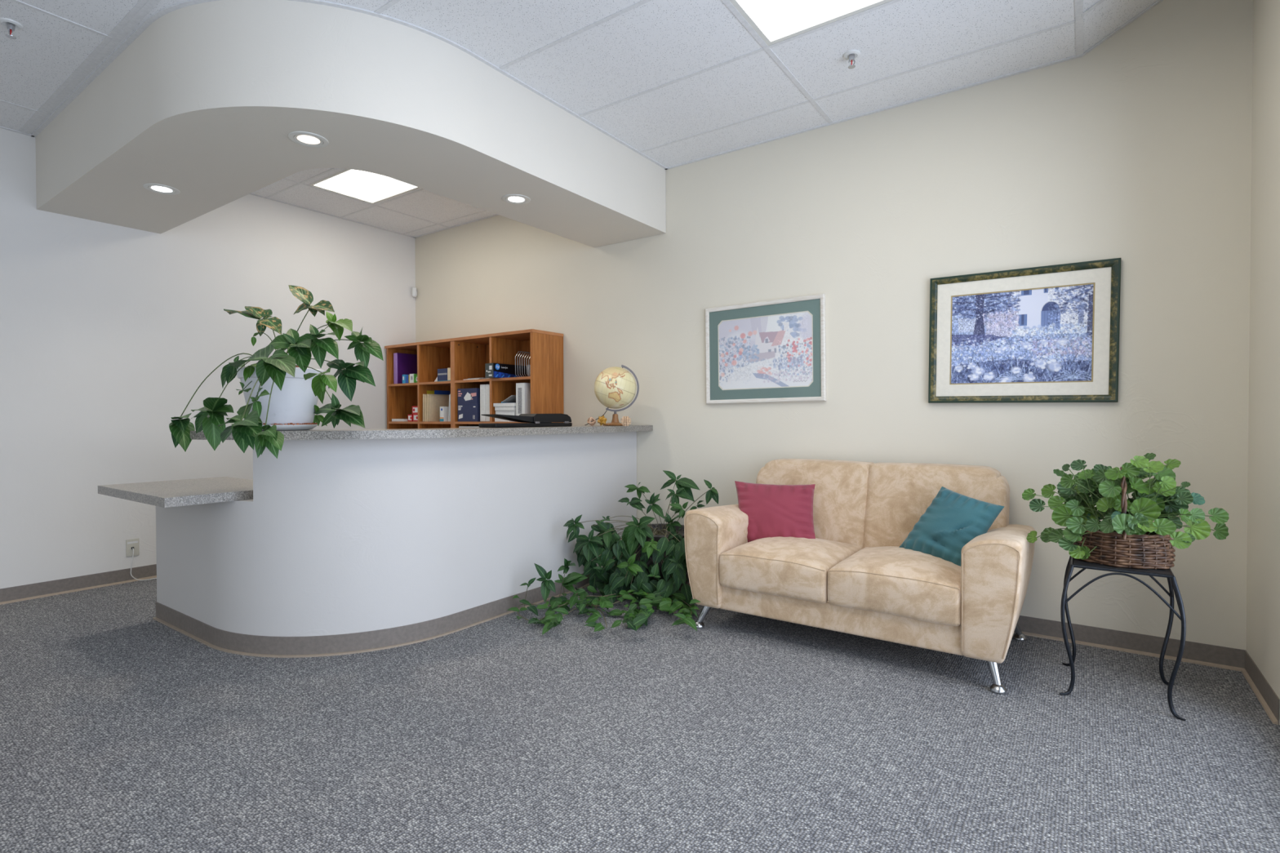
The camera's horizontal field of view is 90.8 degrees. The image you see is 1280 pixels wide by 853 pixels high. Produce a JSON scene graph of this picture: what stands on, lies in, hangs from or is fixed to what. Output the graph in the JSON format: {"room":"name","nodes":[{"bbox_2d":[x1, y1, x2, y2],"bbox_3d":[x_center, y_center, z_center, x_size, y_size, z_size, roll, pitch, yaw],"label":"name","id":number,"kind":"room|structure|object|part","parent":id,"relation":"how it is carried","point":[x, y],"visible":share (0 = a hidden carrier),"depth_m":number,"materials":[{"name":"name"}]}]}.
{"room":"lobby","nodes":[
{"label":"lobby","id":0,"kind":"room"},
{"bbox_2d":[0,128,415,588],"bbox_3d":[-4.041,-0.570,3.215,0.120,3.200,6.840,0,1,35],"label":"wall","id":1,"kind":"structure","parent":0,"point":[108,332],"depth_m":4.12,"materials":[{"name":"paint"}]},
{"bbox_2d":[0,564,156,604],"bbox_3d":[-3.982,0.986,3.197,0.016,0.088,6.600,0,1,35],"label":"baseboard","id":2,"kind":"structure","parent":1,"relation":"attached to","point":[42,589],"depth_m":3.90,"materials":[{"name":"plastic"}]},
{"bbox_2d":[125,537,139,556],"bbox_3d":[-3.323,0.794,4.131,0.011,0.112,0.070,0,1,35],"label":"wall plate","id":3,"kind":"object","parent":1,"relation":"attached to","point":[134,543],"visible":1,"depth_m":4.13,"materials":[{"name":"beige plastic"}]},
{"bbox_2d":[130,547,156,580],"bbox_3d":[-3.212,0.902,4.227,0.040,0.221,0.326,1,1,41],"label":"cable","id":4,"kind":"object","parent":3,"relation":"hanging from","point":[132,548],"visible":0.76,"depth_m":4.11,"materials":[{"name":"white plastic"}]},
{"bbox_2d":[35,0,666,247],"bbox_3d":[-1.706,-1.514,4.001,2.775,0.431,2.590,0,1,35],"label":"soffit","id":5,"kind":"structure","parent":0,"point":[204,104],"depth_m":2.93,"materials":[{"name":"paint"}]},
{"bbox_2d":[142,183,180,194],"bbox_3d":[-2.592,-1.286,3.418,0.162,0.005,0.162,0,1,35],"label":"recessed light","id":6,"kind":"object","parent":5,"relation":"attached to","point":[157,188],"visible":1,"depth_m":3.41,"materials":[{"name":"white metal"}]},
{"bbox_2d":[288,131,328,147],"bbox_3d":[-1.479,-1.280,2.815,0.162,0.005,0.162,0,1,35],"label":"recessed light","id":7,"kind":"object","parent":5,"relation":"attached to","point":[303,138],"visible":1,"depth_m":2.81,"materials":[{"name":"white metal"}]},
{"bbox_2d":[502,194,530,204],"bbox_3d":[-0.704,-1.293,3.591,0.162,0.005,0.162,0,1,35],"label":"recessed light","id":8,"kind":"object","parent":5,"relation":"attached to","point":[509,198],"visible":1,"depth_m":3.59,"materials":[{"name":"white metal"}]},
{"bbox_2d":[0,0,1157,236],"bbox_3d":[-1.688,-1.855,1.531,5.651,0.320,6.600,0,1,35],"label":"ceiling","id":9,"kind":"structure","parent":0,"point":[654,43],"depth_m":2.94,"materials":[{"name":"tile"}]},
{"bbox_2d":[0,17,23,39],"bbox_3d":[-2.664,-1.679,2.670,0.076,0.060,0.076,0,1,35],"label":"sprinkler head","id":10,"kind":"object","parent":9,"relation":"attached to","point":[11,24],"visible":1,"depth_m":2.66},
{"bbox_2d":[308,168,419,204],"bbox_3d":[-1.773,-1.744,4.405,1.125,0.022,0.503,0,1,35],"label":"recessed light","id":11,"kind":"object","parent":9,"relation":"in","point":[365,186],"visible":0.49,"depth_m":4.56,"materials":[{"name":"white plastic"}]},
{"bbox_2d":[728,0,892,45],"bbox_3d":[0.878,-1.721,2.287,1.133,0.022,0.564,0,1,35],"label":"recessed light","id":12,"kind":"object","parent":9,"relation":"in","point":[775,21],"visible":1,"depth_m":2.62,"materials":[{"name":"white plastic"}]},
{"bbox_2d":[843,49,860,68],"bbox_3d":[0.979,-1.691,2.915,0.076,0.060,0.076,0,1,35],"label":"sprinkler head","id":13,"kind":"object","parent":9,"relation":"attached to","point":[851,55],"visible":1,"depth_m":2.91},
{"bbox_2d":[0,577,1279,852],"bbox_3d":[-1.681,1.108,1.573,5.891,0.120,6.840,0,1,35],"label":"floor","id":14,"kind":"structure","parent":0,"point":[122,731],"depth_m":2.08,"materials":[{"name":"carpet"}]},
{"bbox_2d":[152,431,636,657],"bbox_3d":[-1.129,0.532,3.489,2.796,0.974,1.045,0,1,-24],"label":"reception desk","id":15,"kind":"object","parent":14,"relation":"on","point":[340,547],"depth_m":2.99,"materials":[{"name":"paint"}]},
{"bbox_2d":[97,476,253,507],"bbox_3d":[-2.186,0.314,3.133,0.875,0.040,0.575,0,1,35],"label":"ledge","id":16,"kind":"object","parent":15,"relation":"attached to","point":[173,493],"visible":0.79,"depth_m":2.94,"materials":[{"name":"stone"}]},
{"bbox_3d":[-1.117,0.976,3.459,2.779,0.088,0.956,0,1,-23],"label":"trim","id":17,"kind":"part","parent":15,"relation":"part of","materials":[{"name":"plastic"}]},
{"bbox_2d":[190,425,653,439],"bbox_3d":[-0.859,0.026,3.466,2.580,0.038,0.677,-1,1,-44],"label":"countertop","id":18,"kind":"structure","parent":15,"relation":"on","point":[311,434],"depth_m":2.96,"materials":[{"name":"stone"}]},
{"bbox_2d":[236,365,324,431],"bbox_3d":[-1.616,-0.129,2.848,0.344,0.292,0.344,0,1,35],"label":"planter","id":19,"kind":"object","parent":18,"relation":"on","point":[291,408],"visible":0.59,"depth_m":2.74,"materials":[{"name":"ceramic"}]},
{"bbox_2d":[168,284,383,458],"bbox_3d":[-1.575,-0.249,2.653,1.399,0.722,0.601,0,1,35],"label":"plant","id":20,"kind":"object","parent":19,"relation":"in","point":[247,432],"visible":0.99,"depth_m":2.54,"materials":[{"name":"green plant"}]},
{"bbox_2d":[479,413,572,427],"bbox_3d":[-0.660,-0.037,3.729,0.145,0.080,0.630,0,1,35],"label":"printer","id":21,"kind":"object","parent":18,"relation":"on","point":[526,420],"visible":1,"depth_m":3.68,"materials":[{"name":"black plastic"}]},
{"bbox_2d":[480,414,551,422],"bbox_3d":[-0.709,-0.044,3.660,0.120,0.052,0.440,0,1,35],"label":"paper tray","id":22,"kind":"object","parent":21,"relation":"on","point":[521,418],"depth_m":3.66,"materials":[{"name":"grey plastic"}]},
{"bbox_3d":[-0.578,-0.052,3.849,0.134,0.054,0.330,0,1,35],"label":"lid","id":23,"kind":"part","parent":21,"relation":"part of","materials":[{"name":"black plastic"}]},
{"bbox_2d":[586,417,595,426],"bbox_3d":[-0.315,-0.033,4.104,0.053,0.059,0.054,-1,1,-37],"label":"puzzle","id":24,"kind":"object","parent":18,"relation":"on","point":[589,420],"visible":1,"depth_m":4.09,"materials":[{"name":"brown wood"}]},
{"bbox_2d":[597,415,606,425],"bbox_3d":[-0.243,-0.038,4.053,0.068,0.070,0.067,0,1,35],"label":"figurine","id":25,"kind":"object","parent":18,"relation":"on","point":[602,420],"visible":1,"depth_m":4.04,"materials":[{"name":"yellow wood"}]},
{"bbox_2d":[585,364,639,426],"bbox_3d":[-0.168,-0.206,4.161,0.289,0.402,0.277,-1,1,-40],"label":"globe","id":26,"kind":"object","parent":18,"relation":"on","point":[615,387],"visible":0.98,"depth_m":4.07,"materials":[{"name":"beige plastic"}]},
{"bbox_3d":[-0.117,-0.253,4.165,0.222,0.309,0.016,0,1,0],"label":"meridian arm","id":27,"kind":"part","parent":26,"relation":"part of","materials":[{"name":"grey metal"}]},
{"bbox_2d":[620,416,631,426],"bbox_3d":[-0.090,-0.034,4.000,0.062,0.062,0.062,0,1,7],"label":"puzzle","id":28,"kind":"object","parent":18,"relation":"on","point":[625,420],"visible":1,"depth_m":3.98,"materials":[{"name":"brown wood"}]},
{"bbox_2d":[635,523,689,595],"bbox_3d":[0.134,0.812,3.800,0.416,0.389,0.416,0,1,35],"label":"planter","id":29,"kind":"object","parent":14,"relation":"on","point":[656,538],"visible":0.08,"depth_m":3.65,"materials":[{"name":"black metal"}]},
{"bbox_2d":[506,470,718,635],"bbox_3d":[-0.091,0.645,3.379,1.044,0.736,1.248,0,1,35],"label":"plant","id":30,"kind":"object","parent":29,"relation":"in","point":[606,549],"visible":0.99,"depth_m":3.51,"materials":[{"name":"green plant"}]},
{"bbox_2d":[684,458,1035,693],"bbox_3d":[1.051,0.606,3.099,1.471,0.825,0.832,0,1,35],"label":"sofa","id":31,"kind":"object","parent":14,"relation":"on","point":[855,578],"visible":0.86,"depth_m":2.91,"materials":[{"name":"beige fabric"}]},
{"bbox_3d":[0.326,0.947,3.208,0.112,0.144,0.058,0,1,-2],"label":"leg","id":32,"kind":"part","parent":31,"relation":"part of","materials":[{"name":"silver metal"}]},
{"bbox_3d":[0.531,0.656,3.459,0.207,0.476,0.800,0,1,35],"label":"armrest","id":33,"kind":"part","parent":31,"relation":"part of","materials":[{"name":"beige fabric"}]},
{"bbox_2d":[734,480,815,542],"bbox_3d":[0.707,0.469,3.340,0.479,0.333,0.190,0,1,27],"label":"throw pillow","id":34,"kind":"object","parent":31,"relation":"on","point":[771,510],"visible":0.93,"depth_m":3.29,"materials":[{"name":"fabric"}]},
{"bbox_2d":[719,537,862,604],"bbox_3d":[0.766,0.673,3.160,0.531,0.221,0.600,0,1,35],"label":"seat cushion","id":35,"kind":"object","parent":31,"relation":"on","point":[793,570],"depth_m":2.96,"materials":[{"name":"beige fabric"}]},
{"bbox_3d":[0.956,0.421,3.499,0.644,0.465,0.284,0,1,35],"label":"backrest","id":36,"kind":"part","parent":31,"relation":"part of","materials":[{"name":"beige fabric"}]},
{"bbox_2d":[827,546,960,626],"bbox_3d":[1.203,0.676,2.851,0.531,0.224,0.601,0,1,35],"label":"seat cushion","id":37,"kind":"object","parent":31,"relation":"on","point":[892,583],"depth_m":2.64,"materials":[{"name":"beige fabric"}]},
{"bbox_3d":[1.462,0.425,3.141,0.644,0.465,0.284,0,1,35],"label":"backrest","id":38,"kind":"part","parent":31,"relation":"part of","materials":[{"name":"beige fabric"}]},
{"bbox_2d":[898,486,1004,566],"bbox_3d":[1.391,0.451,2.850,0.236,0.334,0.386,-1,1,-33],"label":"throw pillow","id":39,"kind":"object","parent":31,"relation":"on","point":[952,520],"visible":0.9,"depth_m":2.80,"materials":[{"name":"teal fabric"}]},
{"bbox_3d":[1.387,0.956,2.464,0.058,0.143,0.099,0,1,-2],"label":"leg","id":40,"kind":"part","parent":31,"relation":"part of","materials":[{"name":"silver metal"}]},
{"bbox_3d":[1.563,0.664,2.728,0.207,0.476,0.799,0,1,35],"label":"armrest","id":41,"kind":"part","parent":31,"relation":"part of","materials":[{"name":"beige fabric"}]},
{"bbox_3d":[1.790,0.946,3.015,0.113,0.145,0.058,0,1,-2],"label":"leg","id":42,"kind":"part","parent":31,"relation":"part of","materials":[{"name":"silver metal"}]},
{"bbox_2d":[1059,555,1186,720],"bbox_3d":[1.861,0.776,2.453,0.368,0.502,0.373,0,1,35],"label":"plant stand","id":43,"kind":"object","parent":14,"relation":"on","point":[1073,562],"visible":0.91,"depth_m":2.38,"materials":[{"name":"black metal"}]},
{"bbox_3d":[1.634,0.778,2.408,0.055,0.499,0.013,0,1,0],"label":"leg","id":44,"kind":"part","parent":43,"relation":"part of","materials":[{"name":"black metal"}]},
{"bbox_3d":[1.828,0.774,2.682,0.013,0.499,0.055,0,1,-19],"label":"leg","id":45,"kind":"part","parent":43,"relation":"part of","materials":[{"name":"black metal"}]},
{"bbox_3d":[1.860,0.530,2.450,0.304,0.011,0.330,0,1,35],"label":"frame","id":46,"kind":"part","parent":43,"relation":"part of","materials":[{"name":"black metal"}]},
{"bbox_2d":[1072,466,1175,568],"bbox_3d":[1.866,0.340,2.445,0.260,0.369,0.320,-1,1,-42],"label":"wicker basket","id":47,"kind":"object","parent":43,"relation":"on","point":[1117,550],"visible":0.68,"depth_m":2.34,"materials":[{"name":"wicker"}]},
{"bbox_3d":[1.869,0.287,2.442,0.019,0.263,0.245,0,1,35],"label":"handle","id":48,"kind":"part","parent":47,"relation":"part of","materials":[{"name":"brown wicker"}]},
{"bbox_2d":[1022,453,1229,559],"bbox_3d":[1.854,0.305,2.433,0.642,0.402,0.314,0,1,35],"label":"plant","id":49,"kind":"object","parent":47,"relation":"in","point":[1157,500],"visible":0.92,"depth_m":2.39,"materials":[{"name":"green plant"}]},
{"bbox_3d":[2.087,0.776,2.499,0.055,0.499,0.013,0,1,0],"label":"leg","id":50,"kind":"part","parent":43,"relation":"part of","materials":[{"name":"black metal"}]},
{"bbox_3d":[1.893,0.780,2.224,0.013,0.499,0.055,0,1,-19],"label":"leg","id":51,"kind":"part","parent":43,"relation":"part of","materials":[{"name":"black metal"}]},
{"bbox_3d":[-1.314,0.632,4.902,2.360,0.735,0.712,0,1,35],"label":"desk","id":52,"kind":"object","parent":14,"relation":"on","visible":0},
{"bbox_2d":[458,426,479,427],"bbox_3d":[-1.222,0.129,5.054,0.380,0.264,0.260,0,1,35],"label":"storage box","id":53,"kind":"object","parent":52,"relation":"on","point":[459,426],"visible":0.07,"depth_m":4.99,"materials":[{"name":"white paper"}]},
{"bbox_2d":[384,328,564,429],"bbox_3d":[-1.421,-0.224,5.199,1.824,0.970,0.331,0,1,35],"label":"shelf unit","id":54,"kind":"object","parent":52,"relation":"on","point":[466,357],"visible":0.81,"depth_m":5.05,"materials":[{"name":"brown wood"}]},
{"bbox_2d":[391,418,408,421],"bbox_3d":[-2.075,-0.057,5.582,0.175,0.022,0.158,0,1,35],"label":"notepad","id":55,"kind":"object","parent":54,"relation":"on","point":[393,420],"visible":0.57,"depth_m":5.50,"materials":[{"name":"white paper"}]},
{"bbox_3d":[-2.136,-0.218,5.707,0.026,0.947,0.327,0,1,35],"label":"panel","id":56,"kind":"part","parent":54,"relation":"part of","materials":[{"name":"brown wood"}]},
{"bbox_3d":[-1.956,-0.365,5.576,0.418,0.019,0.315,0,1,35],"label":"shelf","id":57,"kind":"part","parent":54,"relation":"part of","materials":[{"name":"brown wood"}]},
{"bbox_2d":[393,352,417,383],"bbox_3d":[-2.075,-0.512,5.661,0.049,0.273,0.277,0,1,35],"label":"ring binder","id":58,"kind":"object","parent":54,"relation":"on","point":[403,363],"visible":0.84,"depth_m":5.58,"materials":[{"name":"purple plastic"}]},
{"bbox_2d":[402,374,408,383],"bbox_3d":[-2.027,-0.411,5.481,0.045,0.076,0.059,0,1,35],"label":"box","id":59,"kind":"object","parent":54,"relation":"on","point":[403,375],"visible":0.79,"depth_m":5.46,"materials":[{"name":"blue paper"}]},
{"bbox_2d":[405,374,408,382],"bbox_3d":[-1.993,-0.408,5.457,0.032,0.070,0.058,0,1,35],"label":"box","id":60,"kind":"object","parent":54,"relation":"on","point":[407,375],"visible":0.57,"depth_m":5.43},
{"bbox_2d":[408,414,413,421],"bbox_3d":[-1.952,-0.074,5.445,0.062,0.060,0.079,0,1,35],"label":"box","id":61,"kind":"object","parent":54,"relation":"on","point":[410,416],"visible":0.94,"depth_m":5.41,"materials":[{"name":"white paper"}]},
{"bbox_2d":[409,373,417,382],"bbox_3d":[-1.933,-0.412,5.414,0.066,0.078,0.059,0,1,35],"label":"box","id":62,"kind":"object","parent":54,"relation":"on","point":[412,376],"visible":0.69,"depth_m":5.38,"materials":[{"name":"cardboard"}]},
{"bbox_2d":[413,413,417,421],"bbox_3d":[-1.884,-0.075,5.397,0.079,0.064,0.079,0,1,35],"label":"box","id":63,"kind":"object","parent":54,"relation":"on","point":[415,415],"visible":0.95,"depth_m":5.37,"materials":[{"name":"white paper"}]},
{"bbox_2d":[412,405,417,413],"bbox_3d":[-1.891,-0.141,5.401,0.088,0.066,0.079,0,1,35],"label":"box","id":64,"kind":"object","parent":63,"relation":"on","point":[415,409],"visible":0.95,"depth_m":5.37,"materials":[{"name":"cardboard"}]},
{"bbox_3d":[-1.914,-0.141,5.369,0.067,0.042,0.001,0,1,35],"label":"white panel","id":65,"kind":"part","parent":64,"relation":"part of","materials":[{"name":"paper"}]},
{"bbox_2d":[422,394,426,421],"bbox_3d":[-1.746,-0.159,5.425,0.012,0.230,0.281,0,1,35],"label":"folder","id":66,"kind":"object","parent":54,"relation":"on","point":[423,394],"visible":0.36,"depth_m":5.31,"materials":[{"name":"paper"}]},
{"bbox_2d":[424,395,426,421],"bbox_3d":[-1.731,-0.156,5.419,0.014,0.223,0.275,0,1,35],"label":"folder","id":67,"kind":"object","parent":54,"relation":"on","point":[424,395],"visible":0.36,"depth_m":5.31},
{"bbox_2d":[425,395,426,421],"bbox_3d":[-1.720,-0.152,5.407,0.015,0.216,0.281,0,1,35],"label":"folder","id":68,"kind":"object","parent":54,"relation":"on","point":[425,396],"visible":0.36,"depth_m":5.29,"materials":[{"name":"paper"}]},
{"bbox_2d":[426,391,434,394],"bbox_3d":[-1.747,-0.176,5.463,0.003,0.262,0.230,0,1,35],"label":"folder","id":69,"kind":"object","parent":54,"relation":"on","point":[428,392],"visible":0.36,"depth_m":5.40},
{"bbox_3d":[-1.599,-0.362,5.323,0.414,0.019,0.315,0,1,35],"label":"shelf","id":70,"kind":"part","parent":54,"relation":"part of","materials":[{"name":"brown wood"}]},
{"bbox_2d":[426,394,446,413],"bbox_3d":[-1.705,-0.159,5.400,0.018,0.230,0.275,0,1,35],"label":"folder","id":71,"kind":"object","parent":54,"relation":"on","point":[427,394],"visible":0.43,"depth_m":5.29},
{"bbox_2d":[426,395,448,421],"bbox_3d":[-1.694,-0.155,5.389,0.019,0.223,0.281,0,1,35],"label":"folder","id":72,"kind":"object","parent":54,"relation":"on","point":[428,414],"visible":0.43,"depth_m":5.28,"materials":[{"name":"paper"}]},
{"bbox_2d":[428,395,448,421],"bbox_3d":[-1.679,-0.152,5.382,0.021,0.216,0.275,0,1,35],"label":"folder","id":73,"kind":"object","parent":54,"relation":"on","point":[435,402],"visible":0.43,"depth_m":5.32,"materials":[{"name":"paper"}]},
{"bbox_2d":[434,390,449,395],"bbox_3d":[-1.720,-0.179,5.487,0.003,0.267,0.160,0,1,35],"label":"folder","id":74,"kind":"object","parent":54,"relation":"on","point":[436,392],"visible":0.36,"depth_m":5.47,"materials":[{"name":"paper"}]},
{"bbox_2d":[440,406,448,421],"bbox_3d":[-1.609,-0.102,5.188,0.050,0.122,0.053,0,1,35],"label":"carton","id":75,"kind":"object","parent":54,"relation":"on","point":[444,411],"visible":0.99,"depth_m":5.17,"materials":[{"name":"cardboard"}]},
{"bbox_2d":[448,394,449,421],"bbox_3d":[-1.473,-0.152,5.224,0.021,0.220,0.265,0,1,35],"label":"document","id":76,"kind":"object","parent":54,"relation":"on","point":[449,394],"visible":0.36,"depth_m":5.12,"materials":[{"name":"white paper"}]},
{"bbox_2d":[448,394,450,421],"bbox_3d":[-1.463,-0.154,5.217,0.018,0.224,0.265,0,1,35],"label":"document","id":77,"kind":"object","parent":54,"relation":"on","point":[450,394],"visible":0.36,"depth_m":5.11,"materials":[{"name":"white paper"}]},
{"bbox_2d":[457,403,479,421],"bbox_3d":[-1.313,-0.111,5.055,0.236,0.142,0.177,0,1,35],"label":"box","id":78,"kind":"object","parent":54,"relation":"on","point":[467,411],"visible":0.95,"depth_m":4.97,"materials":[{"name":"cardboard"}]},
{"bbox_2d":[457,387,479,404],"bbox_3d":[-1.316,-0.242,5.055,0.230,0.120,0.177,0,1,35],"label":"box","id":79,"kind":"object","parent":78,"relation":"on","point":[464,395],"visible":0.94,"depth_m":4.97,"materials":[{"name":"cardboard"}]},
{"bbox_2d":[463,392,471,400],"bbox_3d":[-1.358,-0.237,4.978,0.100,0.068,0.001,0,1,35],"label":"picture","id":80,"kind":"object","parent":79,"relation":"attached to","point":[467,396],"depth_m":4.98,"materials":[{"name":"white paper"}]},
{"bbox_3d":[-1.422,-0.698,5.193,1.824,0.022,0.331,0,1,35],"label":"panel","id":81,"kind":"part","parent":54,"relation":"part of","materials":[{"name":"brown wood"}]},
{"bbox_3d":[-1.220,-0.030,5.061,0.412,0.019,0.315,0,1,35],"label":"shelf","id":82,"kind":"part","parent":54,"relation":"part of","materials":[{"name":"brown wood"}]},
{"bbox_3d":[-1.221,-0.359,5.056,0.412,0.019,0.315,0,1,35],"label":"shelf","id":83,"kind":"part","parent":54,"relation":"part of","materials":[{"name":"brown wood"}]},
{"bbox_2d":[480,384,485,421],"bbox_3d":[-1.136,-0.184,5.000,0.059,0.287,0.291,0,1,35],"label":"ring binder","id":84,"kind":"object","parent":54,"relation":"on","point":[482,387],"visible":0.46,"depth_m":4.88,"materials":[{"name":"plastic"}]},
{"bbox_2d":[485,384,489,421],"bbox_3d":[-1.085,-0.183,4.964,0.059,0.287,0.291,0,1,35],"label":"ring binder","id":85,"kind":"object","parent":54,"relation":"on","point":[487,386],"visible":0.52,"depth_m":4.85,"materials":[{"name":"plastic"}]},
{"bbox_3d":[-1.319,-0.215,5.326,1.794,0.946,0.006,0,1,35],"label":"panel","id":86,"kind":"part","parent":54,"relation":"part of","materials":[{"name":"brown wood"}]},
{"bbox_2d":[494,417,515,422],"bbox_3d":[-0.958,-0.051,4.829,0.207,0.028,0.218,0,1,35],"label":"paper ream","id":87,"kind":"object","parent":54,"relation":"on","point":[496,420],"visible":0.36,"depth_m":4.76,"materials":[{"name":"paper"}]},
{"bbox_2d":[498,413,515,415],"bbox_3d":[-0.956,-0.080,4.830,0.204,0.028,0.214,0,1,35],"label":"paper ream","id":88,"kind":"object","parent":87,"relation":"on","point":[499,414],"visible":0.21,"depth_m":4.71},
{"bbox_2d":[495,410,515,413],"bbox_3d":[-0.956,-0.109,4.832,0.207,0.028,0.210,0,1,35],"label":"paper ream","id":89,"kind":"object","parent":88,"relation":"on","point":[496,411],"visible":0.5,"depth_m":4.74,"materials":[{"name":"paper"}]},
{"bbox_2d":[494,406,515,410],"bbox_3d":[-0.957,-0.137,4.827,0.204,0.028,0.218,0,1,35],"label":"paper ream","id":90,"kind":"object","parent":89,"relation":"on","point":[496,408],"visible":0.57,"depth_m":4.73,"materials":[{"name":"paper"}]},
{"bbox_2d":[493,402,515,406],"bbox_3d":[-0.966,-0.165,4.818,0.225,0.026,0.202,0,1,35],"label":"bundle","id":91,"kind":"object","parent":90,"relation":"on","point":[513,404],"visible":0.57,"depth_m":4.73,"materials":[{"name":"white paper"}]},
{"bbox_2d":[501,395,515,403],"bbox_3d":[-0.962,-0.207,4.810,0.117,0.057,0.152,0,1,35],"label":"pouch","id":92,"kind":"object","parent":91,"relation":"on","point":[512,398],"visible":0.61,"depth_m":4.78,"materials":[{"name":"grey"}]},
{"bbox_2d":[484,363,527,378],"bbox_3d":[-1.021,-0.421,4.862,0.091,0.108,0.366,0,1,35],"label":"carton","id":93,"kind":"object","parent":54,"relation":"on","point":[492,371],"visible":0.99,"depth_m":4.76,"materials":[{"name":"cardboard"}]},
{"bbox_3d":[-1.127,-0.419,4.714,0.089,0.106,0.001,0,1,35],"label":"panel","id":94,"kind":"part","parent":93,"relation":"part of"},
{"bbox_3d":[-0.867,-0.356,4.806,0.412,0.019,0.315,0,1,35],"label":"shelf","id":95,"kind":"part","parent":54,"relation":"part of","materials":[{"name":"brown wood"}]},
{"bbox_2d":[515,351,530,377],"bbox_3d":[-0.797,-0.465,4.713,0.150,0.197,0.235,0,1,35],"label":"wire sorter","id":96,"kind":"object","parent":54,"relation":"on","point":[522,352],"visible":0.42,"depth_m":4.64,"materials":[{"name":"silver metal"}]},
{"bbox_2d":[515,382,530,415],"bbox_3d":[-0.804,-0.179,4.749,0.090,0.285,0.267,0,1,35],"label":"magazine file","id":97,"kind":"object","parent":54,"relation":"on","point":[522,389],"visible":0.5,"depth_m":4.64,"materials":[{"name":"white plastic"}]},
{"bbox_3d":[-0.879,-0.178,4.643,0.090,0.285,0.006,0,1,35],"label":"panel","id":98,"kind":"part","parent":97,"relation":"part of","materials":[{"name":"white plastic"}]},
{"bbox_3d":[-0.766,-0.179,4.727,0.003,0.285,0.260,0,1,35],"label":"panel","id":99,"kind":"part","parent":97,"relation":"part of","materials":[{"name":"white plastic"}]},
{"bbox_2d":[527,364,530,376],"bbox_3d":[-0.800,-0.410,4.692,0.080,0.090,0.080,0,1,35],"label":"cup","id":100,"kind":"object","parent":54,"relation":"on","point":[528,366],"visible":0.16,"depth_m":4.66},
{"bbox_3d":[-0.687,-0.208,4.683,0.025,0.947,0.327,0,1,35],"label":"panel","id":101,"kind":"part","parent":54,"relation":"part of","materials":[{"name":"brown wood"}]},
{"bbox_3d":[-1.556,-0.373,5.196,0.183,0.005,0.140,0,1,35],"label":"booklet","id":102,"kind":"object","parent":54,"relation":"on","visible":0},
{"bbox_2d":[437,368,447,381],"bbox_3d":[-1.584,-0.425,5.197,0.130,0.097,0.109,0,1,35],"label":"box","id":103,"kind":"object","parent":102,"relation":"on","point":[442,373],"visible":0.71,"depth_m":5.15,"materials":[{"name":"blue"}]},
{"bbox_2d":[447,367,450,380],"bbox_3d":[-1.511,-0.426,5.146,0.046,0.100,0.108,0,1,35],"label":"box","id":104,"kind":"object","parent":102,"relation":"on","point":[448,369],"visible":0.36,"depth_m":5.10,"materials":[{"name":"cardboard"}]},
{"bbox_2d":[414,0,1253,649],"bbox_3d":[0.304,-0.595,4.258,5.771,3.200,0.120,0,1,35],"label":"wall","id":105,"kind":"structure","parent":0,"point":[1135,148],"depth_m":3.20,"materials":[{"name":"paint"}]},
{"bbox_2d":[31,0,667,169],"bbox_3d":[-1.603,-1.716,3.242,3.824,0.006,1.525,0,1,-8],"label":"trim","id":106,"kind":"structure","parent":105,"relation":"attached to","point":[153,17],"depth_m":2.88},
{"bbox_2d":[412,287,417,297],"bbox_3d":[-2.081,-1.238,5.828,0.042,0.088,0.073,0,1,-13],"label":"sensor","id":107,"kind":"object","parent":105,"relation":"attached to","point":[414,289],"visible":1,"depth_m":5.79,"materials":[{"name":"white plastic"}]},
{"bbox_2d":[0,0,1163,238],"bbox_3d":[-1.688,-1.841,1.531,5.651,0.306,6.600,0,1,35],"label":"grid","id":108,"kind":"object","parent":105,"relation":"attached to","point":[143,7],"depth_m":3.00,"materials":[{"name":"metal"}]},
{"bbox_2d":[705,293,826,404],"bbox_3d":[0.747,-0.454,3.855,0.789,0.626,0.026,0,1,35],"label":"framed picture","id":109,"kind":"object","parent":105,"relation":"attached to","point":[774,350],"visible":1,"depth_m":3.84,"materials":[{"name":"paper"}]},
{"bbox_2d":[719,311,812,389],"bbox_3d":[0.756,-0.455,3.856,0.628,0.451,0.001,0,1,35],"label":"print","id":110,"kind":"object","parent":109,"relation":"attached to","point":[776,350],"depth_m":3.84},
{"bbox_2d":[928,257,1120,403],"bbox_3d":[1.843,-0.442,3.079,0.800,0.658,0.030,0,1,35],"label":"framed picture","id":111,"kind":"object","parent":105,"relation":"attached to","point":[1049,333],"visible":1,"depth_m":3.06,"materials":[{"name":"paper"}]},
{"bbox_2d":[951,284,1093,383],"bbox_3d":[1.849,-0.440,3.083,0.607,0.464,0.001,0,1,35],"label":"print","id":112,"kind":"object","parent":111,"relation":"attached to","point":[1046,334],"depth_m":3.07},
{"bbox_2d":[1013,615,1244,671],"bbox_3d":[0.219,0.961,4.259,5.651,0.088,0.016,0,1,35],"label":"baseboard","id":113,"kind":"structure","parent":105,"relation":"attached to","point":[1217,656],"depth_m":2.84,"materials":[{"name":"plastic"}]},
{"bbox_2d":[1245,0,1279,724],"bbox_3d":[0.636,-0.533,-0.166,0.120,3.200,6.720,0,1,35],"label":"wall","id":114,"kind":"structure","parent":0,"point":[1263,566],"depth_m":2.39,"materials":[{"name":"paint"}]},
{"bbox_2d":[1241,649,1279,724],"bbox_3d":[2.362,0.982,2.409,0.016,0.088,0.563,0,1,35],"label":"baseboard","id":115,"kind":"structure","parent":114,"relation":"attached to","point":[1264,693],"depth_m":2.36,"materials":[{"name":"plastic"}]}
]}

